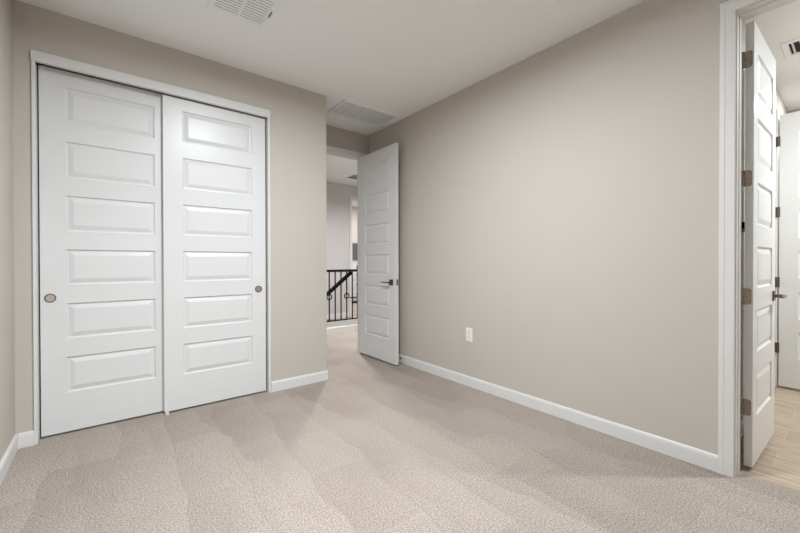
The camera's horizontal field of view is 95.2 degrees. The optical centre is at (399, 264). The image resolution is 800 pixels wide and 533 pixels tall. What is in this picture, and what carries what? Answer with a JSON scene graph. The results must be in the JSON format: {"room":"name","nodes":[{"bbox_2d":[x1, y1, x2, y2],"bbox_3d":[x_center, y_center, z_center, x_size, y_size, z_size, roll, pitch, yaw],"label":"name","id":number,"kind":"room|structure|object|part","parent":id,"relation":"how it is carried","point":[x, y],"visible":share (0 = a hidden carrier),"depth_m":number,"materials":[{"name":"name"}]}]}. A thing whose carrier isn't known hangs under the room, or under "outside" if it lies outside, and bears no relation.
{"room":"empty bedroom","nodes":[
{"label":"empty bedroom","id":0,"kind":"room"},
{"bbox_2d":[0,0,14,460],"bbox_3d":[-1.265,-0.234,0.758,0.120,2.738,5.002,0,0,-38],"label":"wall","id":1,"kind":"structure","parent":0,"point":[7,332],"depth_m":2.07,"materials":[{"name":"beige paint"}]},
{"bbox_2d":[0,434,17,484],"bbox_3d":[-1.037,1.091,0.590,0.014,0.090,4.204,0,0,-38],"label":"baseboard","id":2,"kind":"structure","parent":1,"relation":"attached to","point":[12,449],"depth_m":2.03,"materials":[{"name":"white paint"}]},
{"bbox_2d":[12,0,326,433],"bbox_3d":[-1.741,-0.249,3.140,2.096,2.738,0.678,0,0,-38],"label":"wall","id":3,"kind":"structure","parent":0,"point":[298,219],"depth_m":3.09,"materials":[{"name":"beige paint"}]},
{"bbox_2d":[18,430,33,448],"bbox_3d":[-2.307,1.082,2.256,0.068,0.090,0.014,0,0,-38],"label":"baseboard","id":4,"kind":"structure","parent":3,"relation":"attached to","point":[25,439],"depth_m":2.25,"materials":[{"name":"white paint"}]},
{"bbox_2d":[38,65,163,436],"bbox_3d":[-2.033,-0.084,2.585,0.735,2.390,0.037,0,0,-38],"label":"door","id":5,"kind":"structure","parent":3,"relation":"in","point":[101,147],"depth_m":2.53,"materials":[{"name":"white paint"}]},
{"bbox_3d":[-2.274,0.220,2.375,0.058,0.058,0.004,0,0,-38],"label":"finger pull","id":6,"kind":"part","parent":5,"relation":"part of","materials":[{"name":"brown metal"}]},
{"bbox_2d":[46,295,54,300],"bbox_3d":[-2.275,0.220,2.376,0.044,0.044,0.001,0,0,-38],"label":"door pull","id":7,"kind":"object","parent":5,"relation":"on","point":[48,297],"depth_m":2.38,"materials":[{"name":"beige metal"}]},
{"bbox_2d":[30,49,269,117],"bbox_3d":[-1.712,-1.302,2.726,1.478,0.065,0.034,0,0,-38],"label":"trim","id":8,"kind":"structure","parent":3,"relation":"attached to","point":[38,56],"depth_m":2.60,"materials":[{"name":"white paint"}]},
{"bbox_2d":[31,60,270,444],"bbox_3d":[-1.744,-0.103,2.775,1.471,2.452,0.132,0,0,-38],"label":"trim","id":9,"kind":"structure","parent":3,"relation":"attached to","point":[34,69],"depth_m":2.33,"materials":[{"name":"white paint"}]},
{"bbox_2d":[162,94,265,411],"bbox_3d":[-1.480,-0.080,2.974,0.752,2.376,0.037,0,0,-38],"label":"door","id":10,"kind":"structure","parent":3,"relation":"in","point":[214,251],"depth_m":2.94,"materials":[{"name":"white paint"}]},
{"bbox_2d":[271,370,327,391],"bbox_3d":[-0.913,1.073,3.363,0.544,0.090,0.014,0,0,-38],"label":"baseboard","id":11,"kind":"structure","parent":3,"relation":"attached to","point":[283,384],"depth_m":3.35,"materials":[{"name":"white paint"}]},
{"bbox_2d":[36,63,368,408],"bbox_3d":[-1.619,-0.253,3.745,3.278,2.738,0.118,0,0,-38],"label":"wall","id":12,"kind":"structure","parent":0,"point":[335,137],"depth_m":4.33,"materials":[{"name":"beige paint"}]},
{"bbox_2d":[326,145,366,350],"bbox_3d":[-0.811,-0.139,4.387,0.920,2.500,0.154,0,0,-38],"label":"door frame","id":13,"kind":"structure","parent":12,"relation":"attached to","point":[330,150],"depth_m":4.54,"materials":[{"name":"white paint"}]},
{"bbox_2d":[359,143,401,364],"bbox_3d":[-0.262,-0.111,4.264,0.155,2.415,0.744,0,0,-39],"label":"door","id":14,"kind":"structure","parent":12,"relation":"in","point":[378,170],"depth_m":4.21,"materials":[{"name":"white paint"}]},
{"bbox_2d":[326,181,356,316],"bbox_3d":[-1.359,0.573,7.427,6.340,4.438,0.120,0,0,-38],"label":"wall","id":15,"kind":"structure","parent":0,"point":[337,194],"depth_m":7.43,"materials":[{"name":"grey paint"}]},
{"bbox_2d":[327,313,348,318],"bbox_3d":[-2.386,1.055,6.529,3.370,0.090,0.014,0,0,-38],"label":"baseboard","id":16,"kind":"structure","parent":15,"relation":"attached to","point":[332,316],"depth_m":7.41,"materials":[{"name":"white paint"}]},
{"bbox_2d":[349,196,356,316],"bbox_3d":[-0.709,-0.168,7.928,0.951,2.512,0.138,0,0,-38],"label":"door frame","id":17,"kind":"structure","parent":15,"relation":"attached to","point":[351,198],"depth_m":7.59,"materials":[{"name":"white paint"}]},
{"bbox_2d":[327,319,357,327],"bbox_3d":[-1.797,1.870,5.376,2.850,1.872,0.100,0,0,-38],"label":"curb","id":18,"kind":"object","parent":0,"point":[351,321],"depth_m":5.99,"materials":[{"name":"grey paint"}]},
{"bbox_2d":[327,267,357,321],"bbox_3d":[-1.194,0.541,5.861,1.297,0.972,0.088,0,0,-38],"label":"stair railing","id":19,"kind":"object","parent":18,"relation":"on","point":[350,271],"visible":0.57,"depth_m":6.01,"materials":[{"name":"black metal"}]},
{"bbox_3d":[-1.265,0.572,5.836,1.154,0.910,0.040,0,0,-38],"label":"sloped rail","id":20,"kind":"part","parent":19,"relation":"part of","materials":[{"name":"black metal"}]},
{"bbox_3d":[-1.187,0.107,5.838,1.250,0.040,0.044,0,0,-38],"label":"rail","id":21,"kind":"part","parent":19,"relation":"part of","materials":[{"name":"black metal"}]},
{"bbox_3d":[-1.186,0.917,5.843,1.250,0.018,0.024,0,0,-38],"label":"rail","id":22,"kind":"part","parent":19,"relation":"part of","materials":[{"name":"black metal"}]},
{"bbox_2d":[327,324,357,333],"bbox_3d":[-1.763,1.061,5.326,2.850,0.090,0.014,0,0,-38],"label":"baseboard","id":23,"kind":"structure","parent":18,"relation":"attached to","point":[355,326],"depth_m":5.97,"materials":[{"name":"white paint"}]},
{"bbox_2d":[352,206,357,261],"bbox_3d":[-1.078,-0.289,9.318,3.540,2.738,2.500,0,0,-38],"label":"wall","id":24,"kind":"structure","parent":0,"point":[354,209],"depth_m":10.57,"materials":[{"name":"beige paint"}]},
{"bbox_2d":[352,243,357,259],"bbox_3d":[-1.222,-0.368,10.625,1.100,0.480,0.034,0,0,-38],"label":"wall picture","id":25,"kind":"object","parent":24,"relation":"attached to","point":[354,245],"visible":0.06,"depth_m":10.54,"materials":[{"name":"grey"}]},
{"bbox_2d":[0,301,799,532],"bbox_3d":[-0.478,1.906,5.047,5.122,1.600,12.295,0,0,-7],"label":"floor","id":26,"kind":"structure","parent":0,"point":[376,445],"depth_m":1.94,"materials":[{"name":"beige carpet"}]},
{"bbox_2d":[352,262,357,300],"bbox_3d":[-1.077,0.510,10.450,1.140,1.125,0.475,0,0,-38],"label":"dresser","id":27,"kind":"object","parent":26,"relation":"on","point":[354,264],"visible":0.07,"depth_m":10.06,"materials":[{"name":"white"}]},
{"bbox_3d":[-1.163,0.555,10.124,0.520,0.240,0.018,0,0,-38],"label":"drawer","id":28,"kind":"part","parent":27,"relation":"part of","materials":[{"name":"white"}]},
{"bbox_3d":[-1.163,0.825,10.126,0.520,0.240,0.018,0,0,-38],"label":"drawer","id":29,"kind":"part","parent":27,"relation":"part of","materials":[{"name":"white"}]},
{"bbox_2d":[18,0,799,206],"bbox_3d":[0.103,-1.681,4.797,7.298,0.100,11.040,0,0,-38],"label":"ceiling","id":30,"kind":"structure","parent":0,"point":[401,58],"depth_m":2.60,"materials":[{"name":"white paint"}]},
{"bbox_2d":[207,0,281,28],"bbox_3d":[-0.963,-1.605,2.256,0.350,0.016,0.350,0,0,-38],"label":"ceiling vent","id":31,"kind":"object","parent":30,"relation":"in","point":[257,13],"visible":1,"depth_m":2.30,"materials":[{"name":"white metal"}]},
{"bbox_2d":[344,174,356,179],"bbox_3d":[-0.788,-1.637,6.899,0.400,0.011,0.380,0,0,-38],"label":"ceiling vent","id":32,"kind":"object","parent":30,"relation":"in","point":[353,176],"visible":0.48,"depth_m":6.88,"materials":[{"name":"white metal"}]},
{"bbox_2d":[327,99,398,126],"bbox_3d":[-0.392,-1.617,3.938,0.670,0.016,0.380,0,0,-38],"label":"ceiling vent","id":33,"kind":"object","parent":30,"relation":"in","point":[346,108],"visible":1,"depth_m":3.91,"materials":[{"name":"white metal"}]},
{"bbox_2d":[780,37,799,57],"bbox_3d":[3.030,-1.612,2.620,0.300,0.019,0.400,0,0,-38],"label":"ceiling vent","id":34,"kind":"object","parent":30,"relation":"in","point":[790,48],"visible":1,"depth_m":2.73,"materials":[{"name":"white metal"}]},
{"bbox_2d":[368,0,728,454],"bbox_3d":[1.424,-0.249,2.445,0.126,2.738,5.702,0,0,-38],"label":"wall","id":35,"kind":"structure","parent":0,"point":[559,207],"depth_m":2.53,"materials":[{"name":"beige paint"}]},
{"bbox_2d":[466,327,472,341],"bbox_3d":[0.632,0.645,3.342,0.009,0.124,0.078,0,0,-38],"label":"wall outlet","id":36,"kind":"object","parent":35,"relation":"attached to","point":[469,331],"visible":1,"depth_m":3.34,"materials":[{"name":"white plastic"}]},
{"bbox_2d":[399,354,717,472],"bbox_3d":[0.659,1.071,3.308,0.014,0.090,3.410,0,0,-38],"label":"baseboard","id":37,"kind":"structure","parent":35,"relation":"attached to","point":[695,456],"depth_m":2.51,"materials":[{"name":"white paint"}]},
{"bbox_2d":[718,0,796,477],"bbox_3d":[2.035,-0.131,1.662,0.144,2.512,0.870,0,0,-38],"label":"door frame","id":38,"kind":"structure","parent":35,"relation":"attached to","point":[732,12],"depth_m":1.93,"materials":[{"name":"white paint"}]},
{"bbox_2d":[740,21,787,419],"bbox_3d":[2.800,-0.256,3.298,3.090,2.738,0.713,0,0,-38],"label":"wall","id":39,"kind":"structure","parent":0,"point":[780,105],"depth_m":2.44,"materials":[{"name":"beige paint"}]},
{"bbox_2d":[742,222,744,231],"bbox_3d":[2.287,-0.246,2.425,0.070,0.065,0.018,0,0,-38],"label":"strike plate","id":40,"kind":"object","parent":39,"relation":"attached to","point":[743,223],"visible":0.58,"depth_m":2.41,"materials":[{"name":"black metal"}]},
{"bbox_2d":[740,378,774,438],"bbox_3d":[2.597,1.072,2.680,1.990,0.090,0.014,0,0,-38],"label":"baseboard","id":41,"kind":"structure","parent":39,"relation":"attached to","point":[742,419],"depth_m":2.38,"materials":[{"name":"white paint"}]},
{"bbox_2d":[741,20,786,467],"bbox_3d":[2.164,-0.107,2.191,0.678,2.425,0.155,0,0,-37],"label":"door","id":42,"kind":"structure","parent":39,"relation":"in","point":[759,296],"depth_m":2.08,"materials":[{"name":"white paint"}]},
{"bbox_3d":[2.400,0.202,2.344,0.064,0.064,0.008,0,0,-37],"label":"handle","id":43,"kind":"part","parent":42,"relation":"part of","materials":[{"name":"brown metal"}]},
{"bbox_2d":[774,109,779,386],"bbox_3d":[3.679,-0.146,3.607,0.785,2.512,0.138,0,0,-38],"label":"door frame","id":44,"kind":"structure","parent":39,"relation":"attached to","point":[777,164],"depth_m":3.32,"materials":[{"name":"white paint"}]},
{"bbox_2d":[775,111,799,388],"bbox_3d":[3.646,-0.122,3.039,0.049,2.440,0.736,0,0,-38],"label":"door","id":45,"kind":"structure","parent":39,"relation":"in","point":[788,211],"depth_m":3.25,"materials":[{"name":"white paint"}]},
{"bbox_2d":[739,371,799,491],"bbox_3d":[3.450,1.181,2.362,3.010,0.114,2.800,0,0,-38],"label":"floor tile","id":46,"kind":"structure","parent":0,"point":[778,463],"depth_m":2.23,"materials":[{"name":"beige tile"}]}
]}

